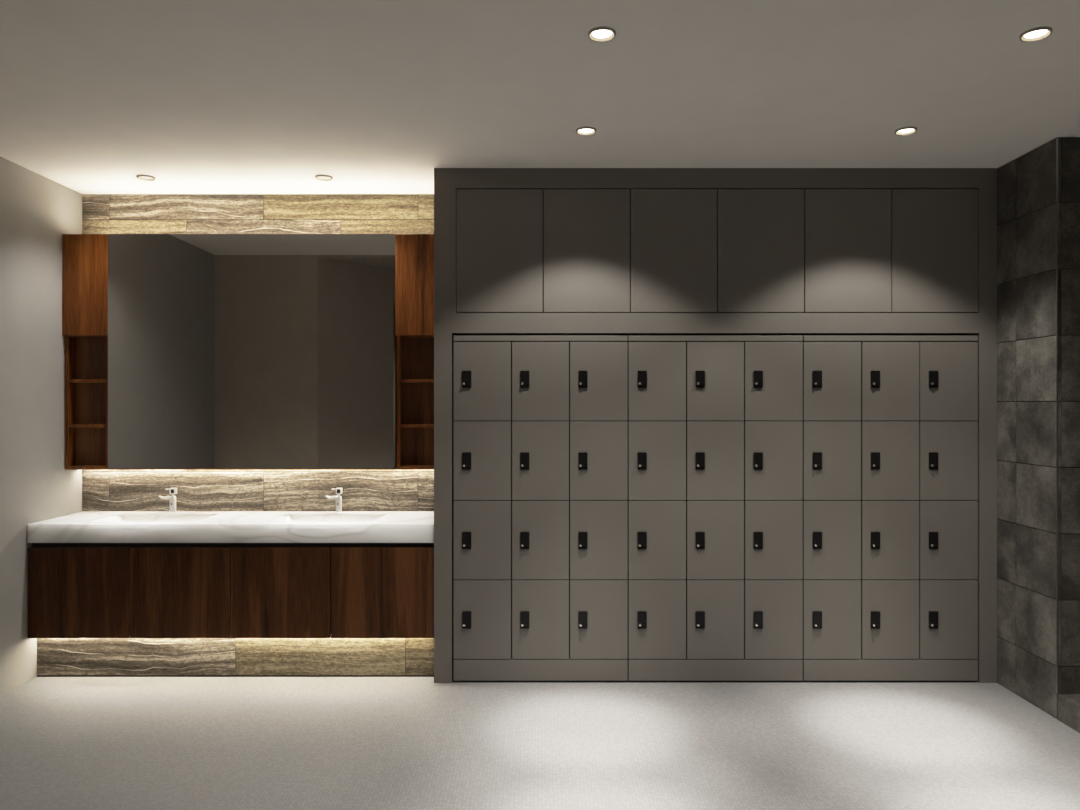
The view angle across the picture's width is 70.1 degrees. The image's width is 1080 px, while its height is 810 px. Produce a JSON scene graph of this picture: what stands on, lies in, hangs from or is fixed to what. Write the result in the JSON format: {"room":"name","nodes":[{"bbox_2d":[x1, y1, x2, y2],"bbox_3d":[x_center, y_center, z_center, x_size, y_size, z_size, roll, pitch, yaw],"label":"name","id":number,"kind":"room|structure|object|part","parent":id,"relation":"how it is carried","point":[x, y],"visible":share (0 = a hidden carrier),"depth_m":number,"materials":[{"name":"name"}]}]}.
{"room":"changing room","nodes":[
{"label":"changing room","id":0,"kind":"room"},
{"bbox_2d":[0,157,81,695],"bbox_3d":[-2.684,0.105,3.368,0.100,2.636,2.464,0,0,0],"label":"wall","id":1,"kind":"structure","parent":0,"point":[36,210],"depth_m":3.96,"materials":[{"name":"paint"}]},
{"bbox_2d":[62,234,108,469],"bbox_3d":[-2.507,-0.292,4.335,0.250,1.312,0.184,0,0,0],"label":"upper cabinet","id":2,"kind":"object","parent":1,"relation":"attached to","point":[84,256],"visible":0.81,"depth_m":4.26,"materials":[{"name":"orange wood"}]},
{"bbox_3d":[-2.507,-0.662,4.252,0.250,0.559,0.018,0,0,0],"label":"door","id":3,"kind":"part","parent":2,"relation":"part of","materials":[{"name":"orange wood"}]},
{"bbox_3d":[-2.507,-0.292,4.344,0.244,1.298,0.165,0,0,0],"label":"panel","id":4,"kind":"part","parent":2,"relation":"part of","materials":[{"name":"orange wood"}]},
{"bbox_3d":[-2.507,0.348,4.344,0.208,0.018,0.165,0,0,0],"label":"panel","id":5,"kind":"part","parent":2,"relation":"part of","materials":[{"name":"orange wood"}]},
{"bbox_3d":[-2.507,-0.134,4.293,0.208,0.018,0.056,0,0,0],"label":"shelf","id":6,"kind":"part","parent":2,"relation":"part of","materials":[{"name":"orange wood"}]},
{"bbox_3d":[-2.507,0.117,4.293,0.208,0.018,0.056,0,0,0],"label":"shelf","id":7,"kind":"part","parent":2,"relation":"part of","materials":[{"name":"orange wood"}]},
{"bbox_3d":[-2.507,-0.292,4.374,0.208,1.264,0.105,0,0,0],"label":"panel","id":8,"kind":"part","parent":2,"relation":"part of","materials":[{"name":"brown wood"}]},
{"bbox_2d":[37,638,433,676],"bbox_3d":[-1.588,1.310,4.228,2.091,0.226,0.398,0,0,0],"label":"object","id":9,"kind":"structure","parent":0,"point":[56,657],"depth_m":4.03,"materials":[{"name":"grey stone"}]},
{"bbox_2d":[82,194,433,510],"bbox_3d":[-1.588,0.105,4.469,2.091,2.636,0.082,0,0,0],"label":"stone wall","id":10,"kind":"structure","parent":0,"point":[102,490],"depth_m":4.43,"materials":[{"name":"grey stone"}]},
{"bbox_2d":[28,543,433,637],"bbox_3d":[-1.588,0.954,4.190,2.087,0.489,0.472,0,0,0],"label":"vanity cabinet","id":11,"kind":"object","parent":10,"relation":"attached to","point":[76,590],"visible":0.98,"depth_m":3.95,"materials":[{"name":"brown wood"}]},
{"bbox_3d":[-2.370,0.966,3.965,0.521,0.464,0.022,0,0,0],"label":"door","id":12,"kind":"part","parent":11,"relation":"part of","materials":[{"name":"brown wood"}]},
{"bbox_3d":[-1.849,0.966,3.965,0.514,0.464,0.022,0,0,0],"label":"door","id":13,"kind":"part","parent":11,"relation":"part of","materials":[{"name":"brown wood"}]},
{"bbox_2d":[27,511,433,542],"bbox_3d":[-1.588,0.660,4.190,2.089,0.098,0.474,0,0,0],"label":"countertop","id":14,"kind":"structure","parent":11,"relation":"on","point":[84,526],"depth_m":3.95,"materials":[{"name":"white stone"}]},
{"bbox_2d":[89,515,213,521],"bbox_3d":[-2.085,0.646,4.165,0.570,0.069,0.270,0,0,0],"label":"basin","id":15,"kind":"object","parent":14,"relation":"in","point":[114,518],"depth_m":4.28,"materials":[{"name":"white ceramic"}]},
{"bbox_2d":[159,488,176,512],"bbox_3d":[-2.113,0.541,4.377,0.092,0.139,0.042,0,0,-7],"label":"tap","id":16,"kind":"object","parent":14,"relation":"on","point":[172,491],"visible":1,"depth_m":4.37,"materials":[{"name":"silver metal"}]},
{"bbox_3d":[-2.124,0.526,4.371,0.072,0.030,0.022,0,0,-17],"label":"spout","id":17,"kind":"part","parent":16,"relation":"part of","materials":[{"name":"silver metal"}]},
{"bbox_3d":[-2.099,0.494,4.380,0.057,0.044,0.032,0,0,0],"label":"handle","id":18,"kind":"part","parent":16,"relation":"part of","materials":[{"name":"silver metal"}]},
{"bbox_2d":[268,515,383,521],"bbox_3d":[-1.145,0.646,4.165,0.570,0.069,0.270,0,0,0],"label":"basin","id":19,"kind":"object","parent":14,"relation":"in","point":[284,518],"depth_m":4.28,"materials":[{"name":"white ceramic"}]},
{"bbox_2d":[325,488,342,512],"bbox_3d":[-1.170,0.541,4.377,0.092,0.139,0.042,0,0,-7],"label":"tap","id":20,"kind":"object","parent":14,"relation":"on","point":[338,498],"visible":1,"depth_m":4.37,"materials":[{"name":"silver metal"}]},
{"bbox_3d":[-1.155,0.494,4.380,0.057,0.044,0.032,0,0,0],"label":"handle","id":21,"kind":"part","parent":20,"relation":"part of","materials":[{"name":"silver metal"}]},
{"bbox_3d":[-1.588,0.721,4.208,2.087,0.024,0.436,0,0,0],"label":"recess rail","id":22,"kind":"part","parent":11,"relation":"part of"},
{"bbox_3d":[-1.333,0.966,3.965,0.509,0.464,0.022,0,0,0],"label":"door","id":23,"kind":"part","parent":11,"relation":"part of","materials":[{"name":"brown wood"}]},
{"bbox_3d":[-0.810,0.966,3.965,0.529,0.464,0.022,0,0,0],"label":"door","id":24,"kind":"part","parent":11,"relation":"part of","materials":[{"name":"brown wood"}]},
{"bbox_2d":[108,234,396,469],"bbox_3d":[-1.589,-0.292,4.335,1.583,1.312,0.184,0,0,0],"label":"wall mirror","id":25,"kind":"object","parent":10,"relation":"attached to","point":[226,351],"visible":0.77,"depth_m":4.24,"materials":[{"name":"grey mirror"}]},
{"bbox_2d":[395,234,433,469],"bbox_3d":[-0.671,-0.292,4.335,0.252,1.312,0.184,0,0,0],"label":"upper cabinet","id":26,"kind":"object","parent":10,"relation":"attached to","point":[414,253],"visible":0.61,"depth_m":4.26,"materials":[{"name":"orange wood"}]},
{"bbox_3d":[-0.670,-0.292,4.344,0.245,1.298,0.165,0,0,0],"label":"panel","id":27,"kind":"part","parent":26,"relation":"part of","materials":[{"name":"orange wood"}]},
{"bbox_3d":[-0.671,-0.662,4.252,0.252,0.559,0.018,0,0,0],"label":"door","id":28,"kind":"part","parent":26,"relation":"part of","materials":[{"name":"orange wood"}]},
{"bbox_3d":[-0.670,-0.134,4.293,0.209,0.018,0.056,0,0,0],"label":"shelf","id":29,"kind":"part","parent":26,"relation":"part of","materials":[{"name":"orange wood"}]},
{"bbox_3d":[-0.670,0.117,4.293,0.209,0.018,0.056,0,0,0],"label":"shelf","id":30,"kind":"part","parent":26,"relation":"part of","materials":[{"name":"orange wood"}]},
{"bbox_3d":[-0.670,0.348,4.344,0.209,0.018,0.165,0,0,0],"label":"panel","id":31,"kind":"part","parent":26,"relation":"part of","materials":[{"name":"orange wood"}]},
{"bbox_3d":[-0.670,-0.292,4.374,0.209,1.264,0.105,0,0,0],"label":"panel","id":32,"kind":"part","parent":26,"relation":"part of","materials":[{"name":"brown wood"}]},
{"bbox_2d":[0,0,1079,193],"bbox_3d":[0.383,-1.263,3.368,6.234,0.100,2.464,0,0,0],"label":"ceiling","id":33,"kind":"structure","parent":0,"point":[192,96],"depth_m":2.91,"materials":[{"name":"paint"}]},
{"bbox_2d":[136,174,155,180],"bbox_3d":[-2.096,-1.208,4.096,0.091,0.010,0.091,0,0,0],"label":"recessed light","id":34,"kind":"object","parent":33,"relation":"in","point":[141,176],"visible":1,"depth_m":4.10,"materials":[{"name":"glass"}]},
{"bbox_2d":[315,174,332,180],"bbox_3d":[-1.149,-1.208,4.096,0.091,0.010,0.091,0,0,0],"label":"recessed light","id":35,"kind":"object","parent":33,"relation":"in","point":[321,177],"visible":1,"depth_m":4.10,"materials":[{"name":"glass"}]},
{"bbox_2d":[576,126,595,135],"bbox_3d":[0.203,-1.208,3.397,0.091,0.010,0.091,0,0,0],"label":"recessed light","id":36,"kind":"object","parent":33,"relation":"in","point":[586,130],"visible":1,"depth_m":3.40,"materials":[{"name":"glass"}]},
{"bbox_2d":[588,26,615,41],"bbox_3d":[0.202,-1.208,2.511,0.091,0.010,0.091,0,0,0],"label":"recessed light","id":37,"kind":"object","parent":33,"relation":"in","point":[597,34],"visible":1,"depth_m":2.51,"materials":[{"name":"glass"}]},
{"bbox_2d":[895,126,916,135],"bbox_3d":[1.614,-1.208,3.397,0.091,0.010,0.091,0,0,0],"label":"recessed light","id":38,"kind":"object","parent":33,"relation":"in","point":[902,131],"visible":1,"depth_m":3.40,"materials":[{"name":"glass"}]},
{"bbox_2d":[1019,26,1052,41],"bbox_3d":[1.617,-1.208,2.511,0.091,0.010,0.091,0,0,0],"label":"recessed light","id":39,"kind":"object","parent":33,"relation":"in","point":[1029,35],"visible":1,"depth_m":2.51,"materials":[{"name":"glass"}]},
{"bbox_2d":[0,677,1079,809],"bbox_3d":[0.383,1.473,1.750,6.234,0.100,5.700,0,0,0],"label":"floor","id":40,"kind":"structure","parent":0,"point":[67,743],"depth_m":3.18,"materials":[{"name":"grey concrete"}]},
{"bbox_2d":[454,336,627,680],"bbox_3d":[0.003,0.528,4.181,0.892,1.769,0.518,0,0,0],"label":"locker","id":41,"kind":"object","parent":40,"relation":"on","point":[541,422],"visible":1,"depth_m":3.94,"materials":[{"name":"metal"}]},
{"bbox_3d":[-0.375,-0.131,3.939,0.047,0.088,0.009,0,0,0],"label":"lock plate","id":42,"kind":"part","parent":41,"relation":"part of","materials":[{"name":"black plastic"}]},
{"bbox_3d":[-0.375,0.286,3.939,0.047,0.088,0.009,0,0,0],"label":"lock plate","id":43,"kind":"part","parent":41,"relation":"part of","materials":[{"name":"black plastic"}]},
{"bbox_3d":[-0.375,0.693,3.939,0.047,0.088,0.009,0,0,0],"label":"lock plate","id":44,"kind":"part","parent":41,"relation":"part of","materials":[{"name":"black plastic"}]},
{"bbox_3d":[-0.375,1.100,3.939,0.047,0.088,0.009,0,0,0],"label":"lock plate","id":45,"kind":"part","parent":41,"relation":"part of","materials":[{"name":"black plastic"}]},
{"bbox_3d":[-0.296,-0.121,3.954,0.294,0.403,0.020,0,0,0],"label":"door","id":46,"kind":"part","parent":41,"relation":"part of","materials":[{"name":"paint"}]},
{"bbox_3d":[-0.296,0.285,3.954,0.294,0.403,0.020,0,0,0],"label":"door","id":47,"kind":"part","parent":41,"relation":"part of","materials":[{"name":"paint"}]},
{"bbox_3d":[-0.296,0.693,3.954,0.294,0.403,0.020,0,0,0],"label":"door","id":48,"kind":"part","parent":41,"relation":"part of","materials":[{"name":"paint"}]},
{"bbox_3d":[-0.296,1.099,3.954,0.294,0.403,0.020,0,0,0],"label":"door","id":49,"kind":"part","parent":41,"relation":"part of","materials":[{"name":"paint"}]},
{"bbox_3d":[-0.078,-0.131,3.939,0.047,0.088,0.009,0,0,0],"label":"lock plate","id":50,"kind":"part","parent":41,"relation":"part of","materials":[{"name":"black plastic"}]},
{"bbox_3d":[-0.078,0.286,3.939,0.047,0.088,0.009,0,0,0],"label":"lock plate","id":51,"kind":"part","parent":41,"relation":"part of","materials":[{"name":"black plastic"}]},
{"bbox_3d":[-0.078,0.693,3.939,0.047,0.088,0.009,0,0,0],"label":"lock plate","id":52,"kind":"part","parent":41,"relation":"part of","materials":[{"name":"black plastic"}]},
{"bbox_3d":[-0.078,1.100,3.939,0.047,0.088,0.009,0,0,0],"label":"lock plate","id":53,"kind":"part","parent":41,"relation":"part of","materials":[{"name":"black plastic"}]},
{"bbox_3d":[0.003,-0.121,3.954,0.291,0.403,0.020,0,0,0],"label":"door","id":54,"kind":"part","parent":41,"relation":"part of","materials":[{"name":"paint"}]},
{"bbox_3d":[0.003,0.285,3.954,0.291,0.403,0.020,0,0,0],"label":"door","id":55,"kind":"part","parent":41,"relation":"part of","materials":[{"name":"paint"}]},
{"bbox_3d":[0.003,0.693,3.954,0.291,0.403,0.020,0,0,0],"label":"door","id":56,"kind":"part","parent":41,"relation":"part of","materials":[{"name":"paint"}]},
{"bbox_3d":[0.003,1.099,3.954,0.291,0.403,0.020,0,0,0],"label":"door","id":57,"kind":"part","parent":41,"relation":"part of","materials":[{"name":"paint"}]},
{"bbox_3d":[0.003,-0.342,3.954,0.892,0.028,0.020,0,0,0],"label":"rail","id":58,"kind":"part","parent":41,"relation":"part of","materials":[{"name":"paint"}]},
{"bbox_3d":[0.003,1.359,3.954,0.892,0.106,0.020,0,0,0],"label":"plinth panel","id":59,"kind":"part","parent":41,"relation":"part of","materials":[{"name":"paint"}]},
{"bbox_3d":[0.219,-0.131,3.939,0.047,0.088,0.009,0,0,0],"label":"lock plate","id":60,"kind":"part","parent":41,"relation":"part of","materials":[{"name":"black plastic"}]},
{"bbox_3d":[0.219,0.286,3.939,0.047,0.088,0.009,0,0,0],"label":"lock plate","id":61,"kind":"part","parent":41,"relation":"part of","materials":[{"name":"black plastic"}]},
{"bbox_3d":[0.219,0.693,3.939,0.047,0.088,0.009,0,0,0],"label":"lock plate","id":62,"kind":"part","parent":41,"relation":"part of","materials":[{"name":"black plastic"}]},
{"bbox_3d":[0.219,1.100,3.939,0.047,0.088,0.009,0,0,0],"label":"lock plate","id":63,"kind":"part","parent":41,"relation":"part of","materials":[{"name":"black plastic"}]},
{"bbox_3d":[0.302,-0.121,3.954,0.294,0.403,0.020,0,0,0],"label":"door","id":64,"kind":"part","parent":41,"relation":"part of","materials":[{"name":"paint"}]},
{"bbox_3d":[0.302,0.285,3.954,0.294,0.403,0.020,0,0,0],"label":"door","id":65,"kind":"part","parent":41,"relation":"part of","materials":[{"name":"paint"}]},
{"bbox_3d":[0.302,0.693,3.954,0.294,0.403,0.020,0,0,0],"label":"door","id":66,"kind":"part","parent":41,"relation":"part of","materials":[{"name":"paint"}]},
{"bbox_3d":[0.302,1.099,3.954,0.294,0.403,0.020,0,0,0],"label":"door","id":67,"kind":"part","parent":41,"relation":"part of","materials":[{"name":"paint"}]},
{"bbox_2d":[627,336,802,680],"bbox_3d":[0.900,0.528,4.181,0.892,1.769,0.518,0,0,0],"label":"locker","id":68,"kind":"object","parent":40,"relation":"on","point":[715,423],"visible":1,"depth_m":3.94,"materials":[{"name":"metal"}]},
{"bbox_3d":[0.522,-0.131,3.939,0.047,0.088,0.009,0,0,0],"label":"lock plate","id":69,"kind":"part","parent":68,"relation":"part of","materials":[{"name":"black plastic"}]},
{"bbox_3d":[0.522,0.286,3.939,0.047,0.088,0.009,0,0,0],"label":"lock plate","id":70,"kind":"part","parent":68,"relation":"part of","materials":[{"name":"black plastic"}]},
{"bbox_3d":[0.522,0.693,3.939,0.047,0.088,0.009,0,0,0],"label":"lock plate","id":71,"kind":"part","parent":68,"relation":"part of","materials":[{"name":"black plastic"}]},
{"bbox_3d":[0.522,1.100,3.939,0.047,0.088,0.009,0,0,0],"label":"lock plate","id":72,"kind":"part","parent":68,"relation":"part of","materials":[{"name":"black plastic"}]},
{"bbox_3d":[0.601,-0.121,3.954,0.294,0.403,0.020,0,0,0],"label":"door","id":73,"kind":"part","parent":68,"relation":"part of","materials":[{"name":"paint"}]},
{"bbox_3d":[0.601,0.285,3.954,0.294,0.403,0.020,0,0,0],"label":"door","id":74,"kind":"part","parent":68,"relation":"part of","materials":[{"name":"paint"}]},
{"bbox_3d":[0.601,0.693,3.954,0.294,0.403,0.020,0,0,0],"label":"door","id":75,"kind":"part","parent":68,"relation":"part of","materials":[{"name":"paint"}]},
{"bbox_3d":[0.601,1.099,3.954,0.294,0.403,0.020,0,0,0],"label":"door","id":76,"kind":"part","parent":68,"relation":"part of","materials":[{"name":"paint"}]},
{"bbox_3d":[0.819,-0.131,3.939,0.047,0.088,0.009,0,0,0],"label":"lock plate","id":77,"kind":"part","parent":68,"relation":"part of","materials":[{"name":"black plastic"}]},
{"bbox_3d":[0.819,0.286,3.939,0.047,0.088,0.009,0,0,0],"label":"lock plate","id":78,"kind":"part","parent":68,"relation":"part of","materials":[{"name":"black plastic"}]},
{"bbox_3d":[0.819,0.693,3.939,0.047,0.088,0.009,0,0,0],"label":"lock plate","id":79,"kind":"part","parent":68,"relation":"part of","materials":[{"name":"black plastic"}]},
{"bbox_3d":[0.819,1.100,3.939,0.047,0.088,0.009,0,0,0],"label":"lock plate","id":80,"kind":"part","parent":68,"relation":"part of","materials":[{"name":"black plastic"}]},
{"bbox_3d":[0.900,-0.342,3.954,0.892,0.028,0.020,0,0,0],"label":"rail","id":81,"kind":"part","parent":68,"relation":"part of","materials":[{"name":"paint"}]},
{"bbox_3d":[0.900,1.359,3.954,0.892,0.106,0.020,0,0,0],"label":"plinth panel","id":82,"kind":"part","parent":68,"relation":"part of","materials":[{"name":"paint"}]},
{"bbox_3d":[0.900,-0.121,3.954,0.291,0.403,0.020,0,0,0],"label":"door","id":83,"kind":"part","parent":68,"relation":"part of","materials":[{"name":"paint"}]},
{"bbox_3d":[0.900,0.285,3.954,0.291,0.403,0.020,0,0,0],"label":"door","id":84,"kind":"part","parent":68,"relation":"part of","materials":[{"name":"paint"}]},
{"bbox_3d":[0.900,0.693,3.954,0.291,0.403,0.020,0,0,0],"label":"door","id":85,"kind":"part","parent":68,"relation":"part of","materials":[{"name":"paint"}]},
{"bbox_3d":[0.900,1.099,3.954,0.291,0.403,0.020,0,0,0],"label":"door","id":86,"kind":"part","parent":68,"relation":"part of","materials":[{"name":"paint"}]},
{"bbox_3d":[1.116,-0.131,3.939,0.047,0.088,0.009,0,0,0],"label":"lock plate","id":87,"kind":"part","parent":68,"relation":"part of","materials":[{"name":"black plastic"}]},
{"bbox_3d":[1.116,0.286,3.939,0.047,0.088,0.009,0,0,0],"label":"lock plate","id":88,"kind":"part","parent":68,"relation":"part of","materials":[{"name":"black plastic"}]},
{"bbox_3d":[1.116,0.693,3.939,0.047,0.088,0.009,0,0,0],"label":"lock plate","id":89,"kind":"part","parent":68,"relation":"part of","materials":[{"name":"black plastic"}]},
{"bbox_3d":[1.116,1.100,3.939,0.047,0.088,0.009,0,0,0],"label":"lock plate","id":90,"kind":"part","parent":68,"relation":"part of","materials":[{"name":"black plastic"}]},
{"bbox_3d":[1.199,-0.121,3.954,0.294,0.403,0.020,0,0,0],"label":"door","id":91,"kind":"part","parent":68,"relation":"part of","materials":[{"name":"paint"}]},
{"bbox_3d":[1.199,0.285,3.954,0.294,0.403,0.020,0,0,0],"label":"door","id":92,"kind":"part","parent":68,"relation":"part of","materials":[{"name":"paint"}]},
{"bbox_3d":[1.199,0.693,3.954,0.294,0.403,0.020,0,0,0],"label":"door","id":93,"kind":"part","parent":68,"relation":"part of","materials":[{"name":"paint"}]},
{"bbox_3d":[1.199,1.099,3.954,0.294,0.403,0.020,0,0,0],"label":"door","id":94,"kind":"part","parent":68,"relation":"part of","materials":[{"name":"paint"}]},
{"bbox_2d":[801,336,977,680],"bbox_3d":[1.797,0.528,4.181,0.892,1.769,0.518,0,0,0],"label":"locker","id":95,"kind":"object","parent":40,"relation":"on","point":[890,423],"visible":1,"depth_m":3.94,"materials":[{"name":"metal"}]},
{"bbox_3d":[1.419,-0.131,3.939,0.047,0.088,0.009,0,0,0],"label":"lock plate","id":96,"kind":"part","parent":95,"relation":"part of","materials":[{"name":"black plastic"}]},
{"bbox_3d":[1.419,0.286,3.939,0.047,0.088,0.009,0,0,0],"label":"lock plate","id":97,"kind":"part","parent":95,"relation":"part of","materials":[{"name":"black plastic"}]},
{"bbox_3d":[1.419,0.693,3.939,0.047,0.088,0.009,0,0,0],"label":"lock plate","id":98,"kind":"part","parent":95,"relation":"part of","materials":[{"name":"black plastic"}]},
{"bbox_3d":[1.419,1.100,3.939,0.047,0.088,0.009,0,0,0],"label":"lock plate","id":99,"kind":"part","parent":95,"relation":"part of","materials":[{"name":"black plastic"}]},
{"bbox_3d":[1.498,-0.121,3.954,0.294,0.403,0.020,0,0,0],"label":"door","id":100,"kind":"part","parent":95,"relation":"part of","materials":[{"name":"paint"}]},
{"bbox_3d":[1.498,0.285,3.954,0.294,0.403,0.020,0,0,0],"label":"door","id":101,"kind":"part","parent":95,"relation":"part of","materials":[{"name":"paint"}]},
{"bbox_3d":[1.498,0.693,3.954,0.294,0.403,0.020,0,0,0],"label":"door","id":102,"kind":"part","parent":95,"relation":"part of","materials":[{"name":"paint"}]},
{"bbox_3d":[1.498,1.099,3.954,0.294,0.403,0.020,0,0,0],"label":"door","id":103,"kind":"part","parent":95,"relation":"part of","materials":[{"name":"paint"}]},
{"bbox_3d":[1.716,-0.131,3.939,0.047,0.088,0.009,0,0,0],"label":"lock plate","id":104,"kind":"part","parent":95,"relation":"part of","materials":[{"name":"black plastic"}]},
{"bbox_3d":[1.716,0.286,3.939,0.047,0.088,0.009,0,0,0],"label":"lock plate","id":105,"kind":"part","parent":95,"relation":"part of","materials":[{"name":"black plastic"}]},
{"bbox_3d":[1.716,0.693,3.939,0.047,0.088,0.009,0,0,0],"label":"lock plate","id":106,"kind":"part","parent":95,"relation":"part of","materials":[{"name":"black plastic"}]},
{"bbox_3d":[1.716,1.100,3.939,0.047,0.088,0.009,0,0,0],"label":"lock plate","id":107,"kind":"part","parent":95,"relation":"part of","materials":[{"name":"black plastic"}]},
{"bbox_3d":[1.797,-0.121,3.954,0.291,0.403,0.020,0,0,0],"label":"door","id":108,"kind":"part","parent":95,"relation":"part of","materials":[{"name":"paint"}]},
{"bbox_3d":[1.797,0.285,3.954,0.291,0.403,0.020,0,0,0],"label":"door","id":109,"kind":"part","parent":95,"relation":"part of","materials":[{"name":"paint"}]},
{"bbox_3d":[1.797,0.693,3.954,0.291,0.403,0.020,0,0,0],"label":"door","id":110,"kind":"part","parent":95,"relation":"part of","materials":[{"name":"paint"}]},
{"bbox_3d":[1.797,1.099,3.954,0.291,0.403,0.020,0,0,0],"label":"door","id":111,"kind":"part","parent":95,"relation":"part of","materials":[{"name":"paint"}]},
{"bbox_3d":[1.797,-0.342,3.954,0.892,0.028,0.020,0,0,0],"label":"rail","id":112,"kind":"part","parent":95,"relation":"part of","materials":[{"name":"metal"}]},
{"bbox_3d":[1.797,1.359,3.954,0.892,0.106,0.020,0,0,0],"label":"plinth panel","id":113,"kind":"part","parent":95,"relation":"part of","materials":[{"name":"paint"}]},
{"bbox_3d":[2.013,-0.131,3.939,0.047,0.088,0.009,0,0,0],"label":"lock plate","id":114,"kind":"part","parent":95,"relation":"part of","materials":[{"name":"black plastic"}]},
{"bbox_3d":[2.013,0.286,3.939,0.047,0.088,0.009,0,0,0],"label":"lock plate","id":115,"kind":"part","parent":95,"relation":"part of","materials":[{"name":"black plastic"}]},
{"bbox_3d":[2.013,0.693,3.939,0.047,0.088,0.009,0,0,0],"label":"lock plate","id":116,"kind":"part","parent":95,"relation":"part of","materials":[{"name":"black plastic"}]},
{"bbox_3d":[2.013,1.100,3.939,0.047,0.088,0.009,0,0,0],"label":"lock plate","id":117,"kind":"part","parent":95,"relation":"part of","materials":[{"name":"black plastic"}]},
{"bbox_3d":[2.096,-0.121,3.954,0.294,0.403,0.020,0,0,0],"label":"door","id":118,"kind":"part","parent":95,"relation":"part of","materials":[{"name":"paint"}]},
{"bbox_3d":[2.096,0.285,3.954,0.294,0.403,0.020,0,0,0],"label":"door","id":119,"kind":"part","parent":95,"relation":"part of","materials":[{"name":"paint"}]},
{"bbox_3d":[2.096,0.693,3.954,0.294,0.403,0.020,0,0,0],"label":"door","id":120,"kind":"part","parent":95,"relation":"part of","materials":[{"name":"paint"}]},
{"bbox_3d":[2.096,1.099,3.954,0.294,0.403,0.020,0,0,0],"label":"door","id":121,"kind":"part","parent":95,"relation":"part of","materials":[{"name":"paint"}]},
{"bbox_2d":[434,168,996,682],"bbox_3d":[0.899,0.105,4.226,2.883,2.636,0.568,0,0,0],"label":"wall","id":122,"kind":"structure","parent":0,"point":[448,323],"depth_m":3.94,"materials":[{"name":"paint"}]},
{"bbox_2d":[457,189,977,312],"bbox_3d":[0.909,-0.791,4.191,2.674,0.636,0.498,0,0,0],"label":"upper cabinet","id":123,"kind":"object","parent":122,"relation":"attached to","point":[519,250],"visible":0.99,"depth_m":3.94,"materials":[{"name":"paint"}]},
{"bbox_3d":[-0.207,-0.791,3.953,0.441,0.630,0.022,0,0,0],"label":"door","id":124,"kind":"part","parent":123,"relation":"part of","materials":[{"name":"paint"}]},
{"bbox_3d":[0.239,-0.791,3.953,0.441,0.630,0.022,0,0,0],"label":"door","id":125,"kind":"part","parent":123,"relation":"part of","materials":[{"name":"paint"}]},
{"bbox_3d":[0.686,-0.791,3.953,0.441,0.630,0.022,0,0,0],"label":"door","id":126,"kind":"part","parent":123,"relation":"part of","materials":[{"name":"paint"}]},
{"bbox_3d":[1.132,-0.791,3.953,0.441,0.630,0.022,0,0,0],"label":"door","id":127,"kind":"part","parent":123,"relation":"part of","materials":[{"name":"paint"}]},
{"bbox_3d":[1.578,-0.791,3.953,0.441,0.630,0.022,0,0,0],"label":"door","id":128,"kind":"part","parent":123,"relation":"part of","materials":[{"name":"paint"}]},
{"bbox_3d":[2.025,-0.791,3.953,0.441,0.630,0.022,0,0,0],"label":"door","id":129,"kind":"part","parent":123,"relation":"part of","materials":[{"name":"paint"}]},
{"bbox_2d":[997,137,1079,718],"bbox_3d":[2.920,0.105,4.043,1.160,2.636,1.115,0,0,0],"label":"wall","id":130,"kind":"structure","parent":0,"point":[1026,185],"depth_m":3.62,"materials":[{"name":"stone"}]},
{"bbox_2d":[1056,137,1057,693],"bbox_3d":[2.341,0.048,3.486,0.006,2.519,0.006,0,0,0],"label":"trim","id":131,"kind":"structure","parent":130,"relation":"attached to","point":[1056,137],"depth_m":3.48,"materials":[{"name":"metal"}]},
{"bbox_2d":[1057,694,1079,732],"bbox_3d":[2.869,1.365,2.870,1.057,0.115,1.223,0,0,0],"label":"wall tile","id":132,"kind":"structure","parent":130,"relation":"attached to","point":[1068,705],"depth_m":3.42,"materials":[{"name":"tile"}]}
]}

